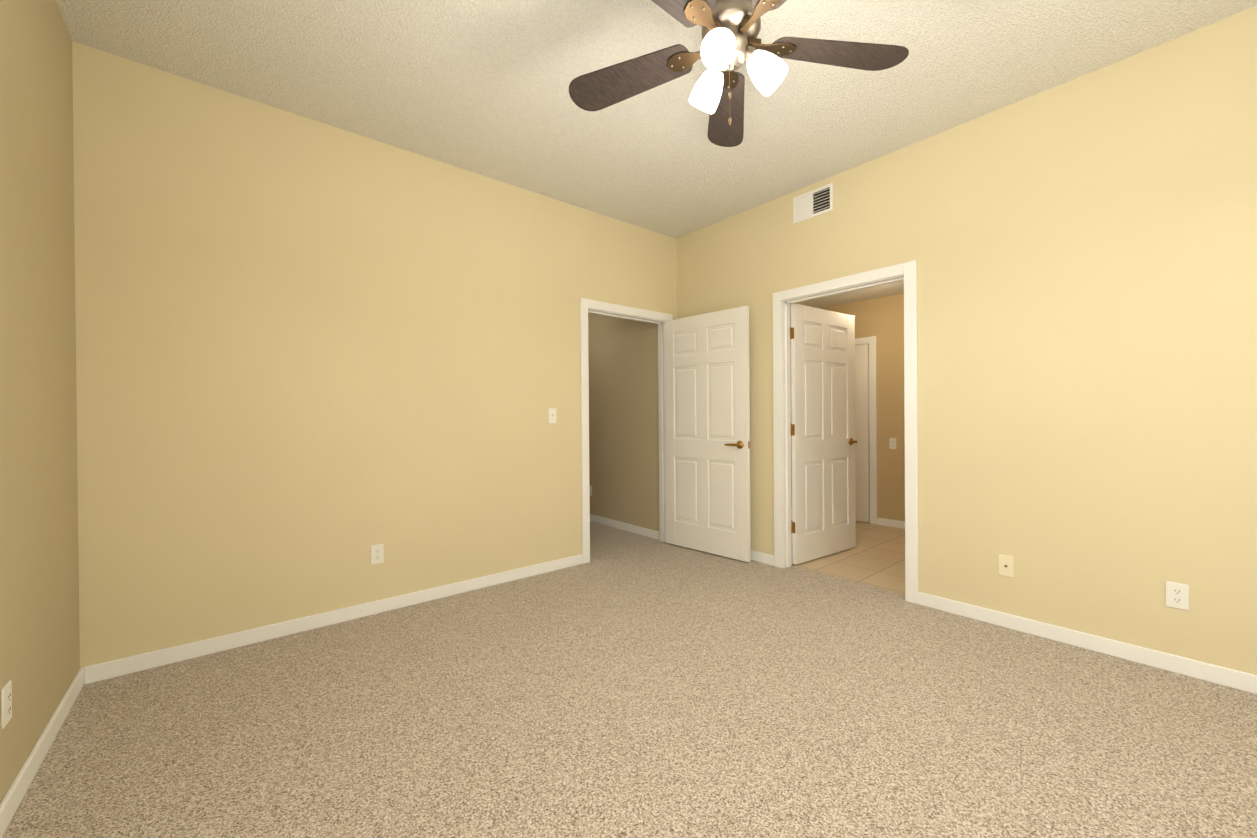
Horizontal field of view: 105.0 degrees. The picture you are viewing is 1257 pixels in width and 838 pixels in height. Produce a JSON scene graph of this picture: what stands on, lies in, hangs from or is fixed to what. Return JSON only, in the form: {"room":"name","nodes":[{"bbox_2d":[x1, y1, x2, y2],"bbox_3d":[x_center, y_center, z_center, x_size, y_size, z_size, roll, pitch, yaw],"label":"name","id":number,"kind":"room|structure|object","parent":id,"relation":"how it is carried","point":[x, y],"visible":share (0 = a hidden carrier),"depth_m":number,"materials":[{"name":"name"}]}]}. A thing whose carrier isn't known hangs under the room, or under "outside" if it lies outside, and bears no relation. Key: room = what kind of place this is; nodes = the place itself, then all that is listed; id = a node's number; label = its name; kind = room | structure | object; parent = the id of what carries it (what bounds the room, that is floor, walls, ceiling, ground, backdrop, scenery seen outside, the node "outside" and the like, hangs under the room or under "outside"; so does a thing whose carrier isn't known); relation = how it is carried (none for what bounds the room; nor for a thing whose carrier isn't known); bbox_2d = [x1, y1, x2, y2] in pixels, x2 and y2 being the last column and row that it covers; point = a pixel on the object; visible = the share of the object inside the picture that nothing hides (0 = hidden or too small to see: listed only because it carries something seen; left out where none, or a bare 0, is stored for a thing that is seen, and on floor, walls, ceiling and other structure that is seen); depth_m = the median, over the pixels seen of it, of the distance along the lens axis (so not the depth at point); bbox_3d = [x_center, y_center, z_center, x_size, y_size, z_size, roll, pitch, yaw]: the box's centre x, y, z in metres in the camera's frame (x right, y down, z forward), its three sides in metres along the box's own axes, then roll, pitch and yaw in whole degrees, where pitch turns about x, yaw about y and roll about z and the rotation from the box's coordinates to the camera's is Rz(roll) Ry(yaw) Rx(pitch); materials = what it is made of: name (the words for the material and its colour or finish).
{"room":"empty bedroom","nodes":[
{"label":"empty bedroom","id":0,"kind":"room"},
{"bbox_2d":[0,0,79,803],"bbox_3d":[-1.132,-0.249,0.473,0.105,2.875,4.502,-1,0,-40],"label":"wall","id":1,"kind":"structure","parent":0,"point":[39,621],"depth_m":1.70,"materials":[{"name":"beige paint"}]},
{"bbox_2d":[1,680,11,728],"bbox_3d":[-1.853,0.849,1.433,0.018,0.115,0.070,-1,0,-40],"label":"electrical outlet","id":2,"kind":"object","parent":1,"relation":"attached to","point":[6,703],"visible":0.83,"depth_m":1.43,"materials":[{"name":"white plastic"}]},
{"bbox_2d":[0,665,91,837],"bbox_3d":[-1.074,1.149,0.519,0.018,0.078,4.292,-1,0,-40],"label":"baseboard","id":3,"kind":"structure","parent":1,"relation":"attached to","point":[15,794],"depth_m":1.65,"materials":[{"name":"white paint"}]},
{"bbox_2d":[72,41,791,667],"bbox_3d":[-0.245,-0.271,4.079,5.879,2.875,0.105,-1,0,-40],"label":"wall","id":4,"kind":"structure","parent":0,"point":[316,361],"depth_m":2.69,"materials":[{"name":"beige paint"}]},
{"bbox_2d":[92,554,581,682],"bbox_3d":[-1.401,1.140,3.032,2.678,0.078,0.014,-1,0,-40],"label":"baseboard","id":5,"kind":"structure","parent":4,"relation":"attached to","point":[174,654],"depth_m":2.68,"materials":[{"name":"white paint"}]},
{"bbox_2d":[371,544,383,564],"bbox_3d":[-1.530,0.823,2.935,0.070,0.115,0.018,-1,0,-40],"label":"electrical outlet","id":6,"kind":"object","parent":4,"relation":"attached to","point":[377,554],"visible":1,"depth_m":2.93,"materials":[{"name":"white plastic"}]},
{"bbox_2d":[548,408,555,422],"bbox_3d":[-0.582,-0.024,3.715,0.070,0.115,0.020,-1,0,-40],"label":"light switch","id":7,"kind":"object","parent":4,"relation":"attached to","point":[551,415],"visible":1,"depth_m":3.71,"materials":[{"name":"white plastic"}]},
{"bbox_2d":[580,298,672,563],"bbox_3d":[-0.020,0.092,4.265,1.041,2.142,0.141,-1,0,-40],"label":"door frame","id":8,"kind":"structure","parent":4,"relation":"attached to","point":[587,306],"depth_m":3.98,"materials":[{"name":"white paint"}]},
{"bbox_2d":[664,306,750,561],"bbox_3d":[0.670,0.121,4.194,0.151,2.050,0.892,-1,0,-40],"label":"bedroom door","id":9,"kind":"structure","parent":4,"relation":"in","point":[707,425],"depth_m":4.13,"materials":[{"name":"white paint"}]},
{"bbox_2d":[588,313,658,530],"bbox_3d":[-0.647,-0.058,5.833,0.105,2.440,3.105,-1,0,-40],"label":"wall","id":10,"kind":"structure","parent":0,"point":[623,426],"depth_m":4.99,"materials":[{"name":"beige paint"}]},
{"bbox_2d":[590,514,658,539],"bbox_3d":[-0.659,1.123,5.766,0.018,0.078,2.980,-1,0,-40],"label":"baseboard","id":11,"kind":"structure","parent":10,"relation":"attached to","point":[650,533],"depth_m":4.98,"materials":[{"name":"white paint"}]},
{"bbox_2d":[590,521,658,556],"bbox_3d":[-1.158,1.217,5.404,1.460,0.100,3.105,-1,0,-40],"label":"floor","id":12,"kind":"structure","parent":0,"point":[604,539],"depth_m":4.65,"materials":[{"name":"carpet"}]},
{"bbox_2d":[2,541,1256,837],"bbox_3d":[0.387,1.221,1.739,4.034,0.100,4.502,-1,0,-40],"label":"floor carpet","id":13,"kind":"object","parent":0,"point":[656,689],"visible":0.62,"depth_m":1.83,"materials":[{"name":"beige carpet"}]},
{"bbox_2d":[56,0,1256,238],"bbox_3d":[0.364,-1.754,1.726,4.034,0.100,4.502,-1,0,-40],"label":"ceiling","id":14,"kind":"structure","parent":0,"point":[478,86],"depth_m":2.38,"materials":[{"name":"white paint"}]},
{"bbox_2d":[569,0,908,146],"bbox_3d":[0.344,-1.391,1.689,1.272,0.625,1.299,-1,0,-40],"label":"ceiling fan","id":15,"kind":"object","parent":14,"relation":"hanging from","point":[731,42],"visible":1,"depth_m":1.78,"materials":[{"name":"brown wood"}]},
{"bbox_2d":[790,281,903,311],"bbox_3d":[0.533,-1.334,5.061,3.660,0.100,5.808,-1,0,-40],"label":"ceiling","id":16,"kind":"structure","parent":0,"point":[895,288],"depth_m":5.11,"materials":[{"name":"white paint"}]},
{"bbox_2d":[792,521,904,593],"bbox_3d":[2.155,1.196,4.387,2.076,0.100,2.702,-1,0,-40],"label":"floor","id":17,"kind":"structure","parent":0,"point":[875,557],"depth_m":3.90,"materials":[{"name":"beige tile"}]},
{"bbox_2d":[821,293,904,522],"bbox_3d":[2.902,-0.082,5.013,0.105,2.440,2.702,-1,0,-40],"label":"wall","id":18,"kind":"structure","parent":0,"point":[881,319],"depth_m":5.11,"materials":[{"name":"beige paint"}]},
{"bbox_2d":[855,344,869,522],"bbox_3d":[2.372,0.158,5.538,0.035,1.940,0.754,-1,0,-40],"label":"closet door","id":19,"kind":"structure","parent":18,"relation":"in","point":[862,487],"depth_m":5.28,"materials":[{"name":"white paint"}]},
{"bbox_2d":[855,336,876,524],"bbox_3d":[2.380,0.124,5.546,0.018,2.032,0.914,-1,0,-40],"label":"trim","id":20,"kind":"structure","parent":18,"relation":"attached to","point":[871,341],"depth_m":5.22,"materials":[{"name":"white paint"}]},
{"bbox_2d":[877,517,904,528],"bbox_3d":[3.162,1.099,4.622,0.018,0.078,1.503,-1,0,-40],"label":"baseboard","id":21,"kind":"structure","parent":18,"relation":"attached to","point":[891,523],"depth_m":5.07,"materials":[{"name":"white paint"}]},
{"bbox_2d":[889,438,896,448],"bbox_3d":[2.785,0.259,5.076,0.018,0.115,0.070,-1,0,-40],"label":"outlet","id":22,"kind":"object","parent":18,"relation":"attached to","point":[892,443],"visible":1,"depth_m":5.07,"materials":[{"name":"white plastic"}]},
{"bbox_2d":[676,6,1256,674],"bbox_3d":[1.883,-0.283,2.991,0.105,2.875,4.502,-1,0,-40],"label":"wall","id":23,"kind":"structure","parent":0,"point":[1082,250],"depth_m":2.44,"materials":[{"name":"beige paint"}]},
{"bbox_2d":[751,550,773,565],"bbox_3d":[0.800,1.119,4.191,0.044,0.078,1.057,-1,0,-40],"label":"baseboard","id":24,"kind":"structure","parent":23,"relation":"attached to","point":[756,556],"depth_m":3.87,"materials":[{"name":"white paint"}]},
{"bbox_2d":[793,183,832,223],"bbox_3d":[1.344,-1.574,3.528,0.017,0.195,0.310,-1,0,-40],"label":"air vent","id":25,"kind":"object","parent":23,"relation":"in","point":[814,203],"visible":1,"depth_m":3.52,"materials":[{"name":"white metal"}]},
{"bbox_2d":[790,303,856,563],"bbox_3d":[1.658,0.115,4.028,0.873,2.050,0.162,-1,0,-40],"label":"bathroom door","id":26,"kind":"structure","parent":23,"relation":"in","point":[823,520],"depth_m":4.00,"materials":[{"name":"white paint"}]},
{"bbox_2d":[772,260,917,603],"bbox_3d":[1.517,0.084,3.435,0.141,2.142,1.025,-1,0,-40],"label":"door frame","id":27,"kind":"structure","parent":23,"relation":"attached to","point":[906,272],"depth_m":3.40,"materials":[{"name":"white paint"}]},
{"bbox_2d":[998,554,1013,577],"bbox_3d":[2.087,0.813,2.667,0.016,0.115,0.070,-1,0,-40],"label":"outlet","id":28,"kind":"object","parent":23,"relation":"attached to","point":[1005,565],"visible":1,"depth_m":2.67,"materials":[{"name":"beige plastic"}]},
{"bbox_2d":[918,592,1256,693],"bbox_3d":[2.505,1.114,2.170,0.018,0.078,2.180,-1,0,-40],"label":"baseboard","id":29,"kind":"structure","parent":23,"relation":"attached to","point":[1239,680],"depth_m":2.37,"materials":[{"name":"white paint"}]},
{"bbox_2d":[1166,581,1188,609],"bbox_3d":[2.494,0.802,2.192,0.018,0.115,0.070,-1,0,-40],"label":"electrical outlet","id":30,"kind":"object","parent":23,"relation":"attached to","point":[1177,595],"visible":1,"depth_m":2.19,"materials":[{"name":"white plastic"}]}
]}

